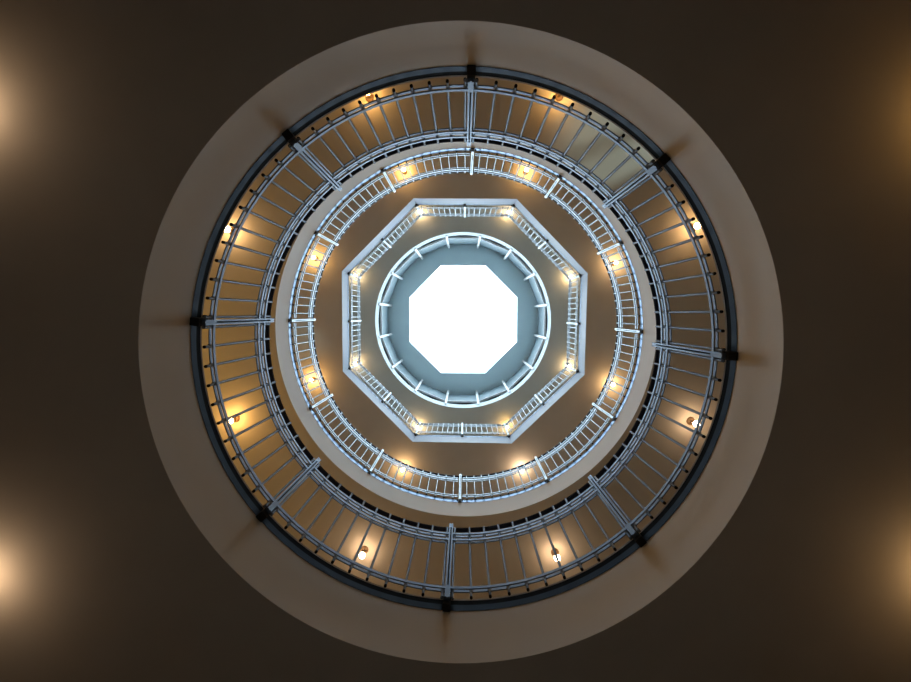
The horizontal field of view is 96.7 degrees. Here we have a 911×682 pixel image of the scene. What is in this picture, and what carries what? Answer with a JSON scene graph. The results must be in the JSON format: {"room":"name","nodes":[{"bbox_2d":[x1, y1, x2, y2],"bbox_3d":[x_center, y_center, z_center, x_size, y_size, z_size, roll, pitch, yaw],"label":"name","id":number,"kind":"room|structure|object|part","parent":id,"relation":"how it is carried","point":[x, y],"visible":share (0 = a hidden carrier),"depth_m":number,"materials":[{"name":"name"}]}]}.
{"room":"building atrium","nodes":[
{"label":"building atrium","id":0,"kind":"room"},
{"bbox_2d":[0,0,910,681],"bbox_3d":[0.045,-0.153,2.258,11.200,0.008,11.200,0,-86,1],"label":"ceiling","id":1,"kind":"structure","parent":0,"point":[106,106],"depth_m":2.26,"materials":[{"name":"paint"}]},
{"bbox_2d":[388,244,537,393],"bbox_3d":[0.261,-0.741,14.456,5.900,0.050,5.900,0,-86,1],"label":"ceiling","id":2,"kind":"structure","parent":0,"point":[415,362],"depth_m":14.43,"materials":[{"name":"paint"}]},
{"bbox_2d":[379,333,391,337],"bbox_3d":[-2.341,-0.188,13.655,0.115,1.735,0.072,-11,-86,2],"label":"column","id":3,"kind":"structure","parent":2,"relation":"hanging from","point":[389,334],"depth_m":13.54,"materials":[{"name":"white paint"}]},
{"bbox_2d":[379,303,391,306],"bbox_3d":[-2.334,-1.212,13.585,0.115,1.735,0.072,12,-86,0],"label":"column","id":4,"kind":"structure","parent":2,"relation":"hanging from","point":[382,304],"depth_m":13.50,"materials":[{"name":"white paint"}]},
{"bbox_2d":[392,359,403,368],"bbox_3d":[-1.954,0.762,13.712,0.115,1.735,0.072,-33,-87,3],"label":"column","id":5,"kind":"structure","parent":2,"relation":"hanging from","point":[401,360],"depth_m":13.65,"materials":[{"name":"white paint"}]},
{"bbox_2d":[414,379,422,390],"bbox_3d":[-1.232,1.492,13.747,0.072,1.735,0.115,34,-86,-1],"label":"column","id":6,"kind":"structure","parent":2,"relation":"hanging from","point":[421,381],"depth_m":13.68,"materials":[{"name":"white paint"}]},
{"bbox_2d":[445,390,448,403],"bbox_3d":[-0.285,1.891,13.755,0.072,1.735,0.115,12,-86,0],"label":"column","id":7,"kind":"structure","parent":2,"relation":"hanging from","point":[447,394],"depth_m":13.69,"materials":[{"name":"white paint"}]},
{"bbox_2d":[502,380,509,392],"bbox_3d":[1.693,1.514,13.691,0.072,1.735,0.115,-33,-87,3],"label":"column","id":8,"kind":"structure","parent":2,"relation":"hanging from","point":[503,382],"depth_m":13.55,"materials":[{"name":"white paint"}]},
{"bbox_2d":[522,360,533,369],"bbox_3d":[2.423,0.794,13.627,0.115,1.735,0.072,34,-86,-1],"label":"column","id":9,"kind":"structure","parent":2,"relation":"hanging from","point":[523,361],"depth_m":13.50,"materials":[{"name":"white paint"}]},
{"bbox_2d":[523,272,535,280],"bbox_3d":[2.441,-2.124,13.429,0.115,1.735,0.072,-33,-87,3],"label":"column","id":10,"kind":"structure","parent":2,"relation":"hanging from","point":[533,274],"depth_m":13.32,"materials":[{"name":"white paint"}]},
{"bbox_2d":[534,334,546,339],"bbox_3d":[2.822,-0.149,13.556,0.115,1.735,0.072,12,-86,0],"label":"column","id":11,"kind":"structure","parent":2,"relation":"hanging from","point":[536,335],"depth_m":13.44,"materials":[{"name":"white paint"}]},
{"bbox_2d":[534,304,547,307],"bbox_3d":[2.828,-1.174,13.486,0.115,1.735,0.072,-11,-86,2],"label":"column","id":12,"kind":"structure","parent":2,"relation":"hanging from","point":[541,305],"depth_m":13.34,"materials":[{"name":"white paint"}]},
{"bbox_2d":[378,235,547,404],"bbox_3d":[0.246,-0.690,13.698,5.607,1.470,5.607,0,-86,1],"label":"wall","id":13,"kind":"structure","parent":0,"point":[521,259],"depth_m":13.30,"materials":[{"name":"blue"}]},
{"bbox_2d":[380,237,545,402],"bbox_3d":[0.236,-0.655,13.184,5.402,0.040,5.402,0,-86,1],"label":"trim","id":14,"kind":"structure","parent":13,"relation":"attached to","point":[444,238],"depth_m":13.16,"materials":[{"name":"white paint"}]},
{"bbox_2d":[382,239,543,400],"bbox_3d":[0.248,-0.695,13.772,5.386,1.140,5.386,0,-86,1],"label":"trim","id":15,"kind":"structure","parent":13,"relation":"attached to","point":[451,397],"depth_m":13.78,"materials":[{"name":"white paint"}]},
{"bbox_2d":[375,232,550,407],"bbox_3d":[0.227,-0.624,12.725,5.422,0.480,5.422,0,-86,1],"label":"trim","id":16,"kind":"structure","parent":13,"relation":"attached to","point":[410,251],"depth_m":12.71,"materials":[{"name":"white paint"}]},
{"bbox_2d":[410,266,516,372],"bbox_3d":[0.289,-0.815,15.277,3.950,1.600,3.950,0,-86,1],"label":"wall","id":17,"kind":"structure","parent":0,"point":[440,269],"depth_m":15.22,"materials":[{"name":"white paint"}]},
{"bbox_2d":[415,270,511,366],"bbox_3d":[0.304,-0.867,16.040,3.940,0.030,3.940,0,-86,1],"label":"window","id":18,"kind":"structure","parent":17,"relation":"in","point":[463,318],"depth_m":16.02,"materials":[{"name":"white glass"}]},
{"bbox_2d":[202,77,725,598],"bbox_3d":[0.112,-0.386,5.681,11.200,0.050,11.200,0,-86,1],"label":"ceiling","id":19,"kind":"structure","parent":0,"point":[555,117],"depth_m":5.71,"materials":[{"name":"paint"}]},
{"bbox_2d":[225,226,236,234],"bbox_3d":[-3.099,-1.518,5.548,0.116,0.188,0.116,0,-86,1],"label":"ceiling lamp","id":20,"kind":"object","parent":19,"relation":"attached to","point":[228,229],"visible":0.66,"depth_m":5.50,"materials":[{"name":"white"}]},
{"bbox_2d":[229,416,239,423],"bbox_3d":[-3.159,1.116,5.728,0.116,0.188,0.116,0,-86,1],"label":"ceiling lamp","id":21,"kind":"object","parent":19,"relation":"attached to","point":[236,419],"visible":0.52,"depth_m":5.78,"materials":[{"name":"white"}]},
{"bbox_2d":[232,416,239,421],"bbox_3d":[-3.158,1.113,5.768,0.116,0.108,0.116,0,-86,1],"label":"socket","id":22,"kind":"object","parent":21,"relation":"attached to","point":[236,419],"depth_m":5.80,"materials":[{"name":"brown"}]},
{"bbox_2d":[359,546,368,558],"bbox_3d":[-1.329,3.052,5.823,0.116,0.188,0.116,0,-86,1],"label":"ceiling lamp","id":23,"kind":"object","parent":19,"relation":"attached to","point":[364,549],"visible":0.99,"depth_m":5.86,"materials":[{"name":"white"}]},
{"bbox_3d":[-1.330,3.056,5.775,0.084,0.090,0.084,0,-86,1],"label":"bulb","id":24,"kind":"part","parent":23,"relation":"part of","materials":[{"name":"white glass"}]},
{"bbox_2d":[361,546,368,553],"bbox_3d":[-1.329,3.050,5.863,0.116,0.108,0.116,0,-86,1],"label":"socket","id":25,"kind":"object","parent":23,"relation":"attached to","point":[364,549],"depth_m":5.89,"materials":[{"name":"brown"}]},
{"bbox_2d":[365,93,373,101],"bbox_3d":[-1.165,-3.286,5.390,0.116,0.188,0.116,0,-86,1],"label":"ceiling lamp","id":26,"kind":"object","parent":19,"relation":"attached to","point":[370,97],"visible":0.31,"depth_m":5.46,"materials":[{"name":"brown"}]},
{"bbox_2d":[551,548,559,560],"bbox_3d":[1.436,3.061,5.769,0.116,0.188,0.116,0,-86,1],"label":"ceiling lamp","id":27,"kind":"object","parent":19,"relation":"attached to","point":[557,550],"visible":0.46,"depth_m":5.83,"materials":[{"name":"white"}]},
{"bbox_2d":[551,548,558,555],"bbox_3d":[1.437,3.058,5.809,0.116,0.108,0.116,0,-86,1],"label":"socket","id":28,"kind":"object","parent":27,"relation":"attached to","point":[557,551],"depth_m":5.84,"materials":[{"name":"brown"}]},
{"bbox_2d":[555,94,562,100],"bbox_3d":[1.384,-3.271,5.340,0.116,0.188,0.116,0,-86,1],"label":"ceiling lamp","id":29,"kind":"object","parent":19,"relation":"attached to","point":[558,97],"visible":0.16,"depth_m":5.41,"materials":[{"name":"brown"}]},
{"bbox_2d":[686,417,696,426],"bbox_3d":[3.303,1.132,5.601,0.116,0.188,0.116,0,-86,1],"label":"ceiling lamp","id":30,"kind":"object","parent":19,"relation":"attached to","point":[690,421],"visible":0.7,"depth_m":5.67,"materials":[{"name":"brown"}]},
{"bbox_2d":[686,417,694,424],"bbox_3d":[3.304,1.129,5.641,0.116,0.108,0.116,0,-86,1],"label":"socket","id":31,"kind":"object","parent":30,"relation":"attached to","point":[690,420],"depth_m":5.67,"materials":[{"name":"brown"}]},
{"bbox_2d":[688,223,700,230],"bbox_3d":[3.213,-1.531,5.423,0.116,0.188,0.116,0,-86,1],"label":"ceiling lamp","id":32,"kind":"object","parent":19,"relation":"attached to","point":[696,225],"visible":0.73,"depth_m":5.36,"materials":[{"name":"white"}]},
{"bbox_3d":[3.212,-1.528,5.374,0.084,0.090,0.084,0,-86,1],"label":"bulb","id":33,"kind":"part","parent":32,"relation":"part of","materials":[{"name":"white glass"}]},
{"bbox_2d":[349,205,579,435],"bbox_3d":[0.251,-0.863,12.708,11.200,0.480,11.200,0,-86,1],"label":"ceiling","id":34,"kind":"structure","parent":0,"point":[502,228],"depth_m":12.49,"materials":[{"name":"paint"}]},
{"bbox_2d":[292,151,639,498],"bbox_3d":[0.180,-0.618,9.102,11.200,0.050,11.200,0,-86,1],"label":"ceiling","id":35,"kind":"structure","parent":0,"point":[552,427],"depth_m":9.12,"materials":[{"name":"paint"}]},
{"bbox_3d":[0.052,-0.180,2.648,11.200,0.050,11.200,0,-86,1],"label":"floor","id":36,"kind":"structure","parent":0,"visible":0},
{"bbox_2d":[138,20,783,663],"bbox_3d":[0.021,0.080,2.481,3.649,0.420,3.636,0,-86,1],"label":"trim","id":37,"kind":"structure","parent":36,"relation":"attached to","point":[189,459],"depth_m":2.46,"materials":[{"name":"beige paint"}]},
{"bbox_2d":[189,65,737,611],"bbox_3d":[0.046,0.032,3.188,3.624,1.022,3.631,0,-86,1],"label":"guard railing","id":38,"kind":"object","parent":36,"relation":"on","point":[210,322],"visible":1,"depth_m":3.20,"materials":[{"name":"metal"}]},
{"bbox_3d":[-1.690,-0.159,3.226,0.032,0.990,0.037,6,-86,1],"label":"post","id":39,"kind":"part","parent":38,"relation":"part of","materials":[{"name":"metal"}]},
{"bbox_3d":[-1.564,0.517,3.249,0.170,0.929,1.359,-17,-87,2],"label":"infill panel","id":40,"kind":"part","parent":38,"relation":"part of","materials":[{"name":"black paint"}]},
{"bbox_3d":[-1.431,-0.778,3.159,0.164,0.929,1.331,29,-86,-1],"label":"infill panel","id":41,"kind":"part","parent":38,"relation":"part of","materials":[{"name":"black paint"}]},
{"bbox_3d":[-1.292,1.146,3.306,0.032,0.990,0.037,-40,-88,3],"label":"post","id":42,"kind":"part","parent":38,"relation":"part of","materials":[{"name":"metal"}]},
{"bbox_3d":[-1.045,-1.329,3.133,0.037,0.990,0.032,-39,-88,3],"label":"post","id":43,"kind":"part","parent":38,"relation":"part of","materials":[{"name":"metal"}]},
{"bbox_3d":[-0.706,1.528,3.301,1.382,0.929,0.174,27,-86,-1],"label":"infill panel","id":44,"kind":"part","parent":38,"relation":"part of","materials":[{"name":"black paint"}]},
{"bbox_3d":[-0.487,-1.573,3.086,1.204,0.929,0.140,-18,-87,2],"label":"infill panel","id":45,"kind":"part","parent":38,"relation":"part of","materials":[{"name":"black paint"}]},
{"bbox_3d":[-0.049,1.766,3.324,0.037,0.990,0.032,3,-86,1],"label":"post","id":46,"kind":"part","parent":38,"relation":"part of","materials":[{"name":"metal"}]},
{"bbox_3d":[0.051,0.000,3.660,3.576,0.024,3.576,0,-86,1],"label":"handrail","id":47,"kind":"part","parent":38,"relation":"part of","materials":[{"name":"black metal"}]},
{"bbox_3d":[0.109,-1.706,3.085,0.037,0.990,0.032,2,-86,1],"label":"post","id":48,"kind":"part","parent":38,"relation":"part of","materials":[{"name":"metal"}]},
{"bbox_3d":[0.621,1.604,3.280,1.365,0.929,0.171,-20,-87,2],"label":"infill panel","id":49,"kind":"part","parent":38,"relation":"part of","materials":[{"name":"black paint"}]},
{"bbox_3d":[0.737,-1.496,3.067,1.308,0.929,0.160,24,-86,-1],"label":"infill panel","id":50,"kind":"part","parent":38,"relation":"part of","materials":[{"name":"black paint"}]},
{"bbox_3d":[1.239,1.295,3.267,0.037,0.990,0.032,-43,-88,3],"label":"post","id":51,"kind":"part","parent":38,"relation":"part of","materials":[{"name":"metal"}]},
{"bbox_3d":[1.307,-1.161,3.098,0.032,0.990,0.037,-43,-88,3],"label":"post","id":52,"kind":"part","parent":38,"relation":"part of","materials":[{"name":"metal"}]},
{"bbox_3d":[1.578,0.711,3.200,0.166,0.929,1.342,24,-86,-1],"label":"infill panel","id":53,"kind":"part","parent":38,"relation":"part of","materials":[{"name":"black paint"}]},
{"bbox_3d":[1.611,-0.573,3.113,0.160,0.929,1.308,-21,-87,2],"label":"infill panel","id":54,"kind":"part","parent":38,"relation":"part of","materials":[{"name":"black paint"}]},
{"bbox_3d":[1.783,0.064,3.172,0.032,0.990,0.037,1,-86,1],"label":"post","id":55,"kind":"part","parent":38,"relation":"part of","materials":[{"name":"metal"}]},
{"bbox_2d":[190,66,736,610],"bbox_3d":[0.033,0.060,2.769,3.756,0.048,3.756,0,-86,1],"label":"trim","id":56,"kind":"structure","parent":36,"relation":"on","point":[653,523],"depth_m":2.77,"materials":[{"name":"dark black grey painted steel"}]},
{"bbox_2d":[200,75,726,600],"bbox_3d":[0.034,0.058,2.800,3.776,0.014,3.776,0,-86,1],"label":"trim","id":57,"kind":"structure","parent":56,"relation":"on","point":[273,518],"depth_m":2.80,"materials":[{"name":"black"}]},
{"bbox_3d":[0.120,-0.411,6.060,11.200,0.050,11.200,0,-86,1],"label":"floor","id":58,"kind":"structure","parent":0,"visible":0},
{"bbox_2d":[275,135,655,515],"bbox_3d":[0.128,-0.144,5.887,5.344,0.430,5.344,0,-86,1],"label":"trim","id":59,"kind":"structure","parent":58,"relation":"attached to","point":[641,380],"depth_m":5.91,"materials":[{"name":"beige paint"}]},
{"bbox_2d":[288,148,642,502],"bbox_3d":[0.142,-0.193,6.600,5.371,1.022,5.371,-27,-87,3],"label":"guard railing","id":60,"kind":"object","parent":58,"relation":"on","point":[354,432],"visible":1,"depth_m":6.68,"materials":[{"name":"metal"}]},
{"bbox_3d":[-2.493,-0.344,6.657,0.032,0.990,0.038,3,-86,1],"label":"post","id":61,"kind":"part","parent":60,"relation":"part of","materials":[{"name":"metal"}]},
{"bbox_3d":[-2.404,0.336,6.699,0.116,0.895,1.305,-12,-86,2],"label":"infill panel","id":62,"kind":"part","parent":60,"relation":"part of","materials":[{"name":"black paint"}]},
{"bbox_3d":[-2.329,-1.010,6.606,0.116,0.895,1.305,18,-86,0],"label":"infill panel","id":63,"kind":"part","parent":60,"relation":"part of","materials":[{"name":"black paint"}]},
{"bbox_3d":[-2.212,0.995,6.743,0.032,0.990,0.038,-27,-87,3],"label":"post","id":64,"kind":"part","parent":60,"relation":"part of","materials":[{"name":"metal"}]},
{"bbox_3d":[-2.064,-1.643,6.561,0.032,0.990,0.038,33,-86,-1],"label":"post","id":65,"kind":"part","parent":60,"relation":"part of","materials":[{"name":"metal"}]},
{"bbox_3d":[-1.803,1.531,6.769,0.113,0.895,1.278,-42,-88,3],"label":"infill panel","id":66,"kind":"part","parent":60,"relation":"part of","materials":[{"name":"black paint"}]},
{"bbox_3d":[-1.595,-2.131,6.516,1.287,0.895,0.114,-42,-88,3],"label":"infill panel","id":67,"kind":"part","parent":60,"relation":"part of","materials":[{"name":"white metal"}]},
{"bbox_3d":[-1.318,1.998,6.793,0.038,0.990,0.032,34,-86,-1],"label":"post","id":68,"kind":"part","parent":60,"relation":"part of","materials":[{"name":"metal"}]},
{"bbox_3d":[-1.056,-2.542,6.480,0.038,0.990,0.032,-27,-87,3],"label":"post","id":69,"kind":"part","parent":60,"relation":"part of","materials":[{"name":"metal"}]},
{"bbox_3d":[-0.638,2.276,6.796,1.400,0.895,0.128,18,-86,0],"label":"infill panel","id":70,"kind":"part","parent":60,"relation":"part of","materials":[{"name":"white metal"}]},
{"bbox_3d":[-0.408,-2.733,6.452,1.283,0.895,0.113,-12,-86,2],"label":"infill panel","id":71,"kind":"part","parent":60,"relation":"part of","materials":[{"name":"white metal"}]},
{"bbox_3d":[0.078,2.439,6.796,0.038,0.990,0.032,1,-86,1],"label":"post","id":72,"kind":"part","parent":60,"relation":"part of","materials":[{"name":"metal"}]},
{"bbox_3d":[0.262,-2.825,6.434,0.038,0.990,0.032,3,-86,1],"label":"post","id":73,"kind":"part","parent":60,"relation":"part of","materials":[{"name":"metal"}]},
{"bbox_3d":[0.763,2.328,6.772,1.319,0.895,0.117,-14,-86,2],"label":"infill panel","id":74,"kind":"part","parent":60,"relation":"part of","materials":[{"name":"white metal"}]},
{"bbox_3d":[0.912,-2.675,6.429,1.265,0.895,0.111,17,-86,0],"label":"infill panel","id":75,"kind":"part","parent":60,"relation":"part of","materials":[{"name":"white metal"}]},
{"bbox_3d":[1.422,2.112,6.747,0.038,0.990,0.032,-29,-87,3],"label":"post","id":76,"kind":"part","parent":60,"relation":"part of","materials":[{"name":"metal"}]},
{"bbox_3d":[1.533,-2.430,6.436,0.038,0.990,0.032,32,-86,-1],"label":"post","id":77,"kind":"part","parent":60,"relation":"part of","materials":[{"name":"metal"}]},
{"bbox_3d":[1.959,1.666,6.704,1.328,0.895,0.119,-44,-88,4],"label":"infill panel","id":78,"kind":"part","parent":60,"relation":"part of","materials":[{"name":"white metal"}]},
{"bbox_3d":[2.026,-1.987,6.454,0.110,0.895,1.256,-44,-88,3],"label":"infill panel","id":79,"kind":"part","parent":60,"relation":"part of","materials":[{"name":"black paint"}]},
{"bbox_3d":[2.419,1.142,6.661,0.032,0.990,0.038,30,-86,-1],"label":"post","id":80,"kind":"part","parent":60,"relation":"part of","materials":[{"name":"metal"}]},
{"bbox_3d":[2.446,-1.476,6.483,0.032,0.990,0.038,-29,-87,3],"label":"post","id":81,"kind":"part","parent":60,"relation":"part of","materials":[{"name":"metal"}]},
{"bbox_3d":[2.651,0.499,6.611,0.115,0.895,1.301,15,-86,0],"label":"infill panel","id":82,"kind":"part","parent":60,"relation":"part of","materials":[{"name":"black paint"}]},
{"bbox_3d":[2.664,-0.836,6.520,0.113,0.895,1.283,-14,-87,2],"label":"infill panel","id":83,"kind":"part","parent":60,"relation":"part of","materials":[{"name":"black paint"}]},
{"bbox_3d":[2.782,-0.172,6.565,0.032,0.990,0.038,0,-86,1],"label":"post","id":84,"kind":"part","parent":60,"relation":"part of","materials":[{"name":"metal"}]},
{"bbox_2d":[289,148,642,501],"bbox_3d":[0.134,-0.165,6.189,5.464,0.025,5.464,0,-86,1],"label":"trim","id":85,"kind":"structure","parent":58,"relation":"on","point":[457,150],"depth_m":6.20,"materials":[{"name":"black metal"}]},
{"bbox_3d":[0.188,-0.645,9.501,11.200,0.050,11.200,0,-86,1],"label":"floor","id":86,"kind":"structure","parent":0,"visible":0},
{"bbox_2d":[347,204,581,437],"bbox_3d":[0.198,-0.466,10.039,5.508,1.022,5.508,0,-86,1],"label":"guard railing","id":87,"kind":"object","parent":86,"relation":"on","point":[464,207],"visible":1,"depth_m":10.10,"materials":[{"name":"metal"}]},
{"bbox_3d":[-2.484,-1.069,10.064,0.036,0.895,1.098,1,-86,1],"label":"infill panel","id":88,"kind":"part","parent":87,"relation":"part of","materials":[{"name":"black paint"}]},
{"bbox_3d":[-2.496,0.071,10.142,0.036,0.895,1.098,1,-86,1],"label":"infill panel","id":89,"kind":"part","parent":87,"relation":"part of","materials":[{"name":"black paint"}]},
{"bbox_3d":[-2.091,-1.988,9.994,1.098,0.895,0.036,-44,-88,4],"label":"infill panel","id":90,"kind":"part","parent":87,"relation":"part of","materials":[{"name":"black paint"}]},
{"bbox_3d":[-2.122,1.000,10.197,0.036,0.895,1.098,-44,-88,4],"label":"infill panel","id":91,"kind":"part","parent":87,"relation":"part of","materials":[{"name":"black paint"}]},
{"bbox_3d":[-1.323,1.815,10.237,0.036,0.895,1.098,-44,-88,4],"label":"infill panel","id":92,"kind":"part","parent":87,"relation":"part of","materials":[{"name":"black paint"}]},
{"bbox_3d":[-1.275,-2.785,9.924,1.098,0.895,0.036,-44,-88,4],"label":"infill panel","id":93,"kind":"part","parent":87,"relation":"part of","materials":[{"name":"white paint"}]},
{"bbox_3d":[-0.401,2.209,10.245,1.098,0.895,0.036,1,-86,1],"label":"infill panel","id":94,"kind":"part","parent":87,"relation":"part of","materials":[{"name":"white paint"}]},
{"bbox_3d":[-0.345,-3.156,9.880,1.098,0.895,0.036,1,-86,1],"label":"infill panel","id":95,"kind":"part","parent":87,"relation":"part of","materials":[{"name":"white paint"}]},
{"bbox_3d":[0.741,2.222,10.224,1.098,0.895,0.036,1,-86,1],"label":"infill panel","id":96,"kind":"part","parent":87,"relation":"part of","materials":[{"name":"white paint"}]},
{"bbox_3d":[0.798,-3.143,9.858,1.098,0.895,0.036,1,-86,1],"label":"infill panel","id":97,"kind":"part","parent":87,"relation":"part of","materials":[{"name":"white paint"}]},
{"bbox_3d":[1.671,1.851,10.180,1.098,0.895,0.036,-44,-88,4],"label":"infill panel","id":98,"kind":"part","parent":87,"relation":"part of","materials":[{"name":"white paint"}]},
{"bbox_3d":[1.719,-2.749,9.867,0.036,0.895,1.098,-44,-88,4],"label":"infill panel","id":99,"kind":"part","parent":87,"relation":"part of","materials":[{"name":"white paint"}]},
{"bbox_3d":[2.487,1.054,10.110,1.098,0.895,0.036,-44,-88,4],"label":"infill panel","id":100,"kind":"part","parent":87,"relation":"part of","materials":[{"name":"white paint"}]},
{"bbox_3d":[2.519,-1.934,9.907,0.036,0.895,1.098,-44,-88,4],"label":"infill panel","id":101,"kind":"part","parent":87,"relation":"part of","materials":[{"name":"white paint"}]},
{"bbox_3d":[2.881,0.135,10.040,0.036,0.895,1.098,1,-86,1],"label":"infill panel","id":102,"kind":"part","parent":87,"relation":"part of","materials":[{"name":"white paint"}]},
{"bbox_3d":[2.893,-1.005,9.962,0.036,0.895,1.098,1,-86,1],"label":"infill panel","id":103,"kind":"part","parent":87,"relation":"part of","materials":[{"name":"white paint"}]},
{"bbox_2d":[342,198,587,443],"bbox_3d":[0.184,-0.417,9.316,5.499,0.450,5.499,0,-86,1],"label":"trim","id":104,"kind":"structure","parent":86,"relation":"attached to","point":[400,215],"depth_m":9.29,"materials":[{"name":"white paint"}]},
{"bbox_2d":[348,204,581,436],"bbox_3d":[0.190,-0.437,9.611,5.620,0.030,5.620,0,-86,1],"label":"trim","id":105,"kind":"structure","parent":86,"relation":"on","point":[414,206],"depth_m":9.59,"materials":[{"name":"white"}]}
]}

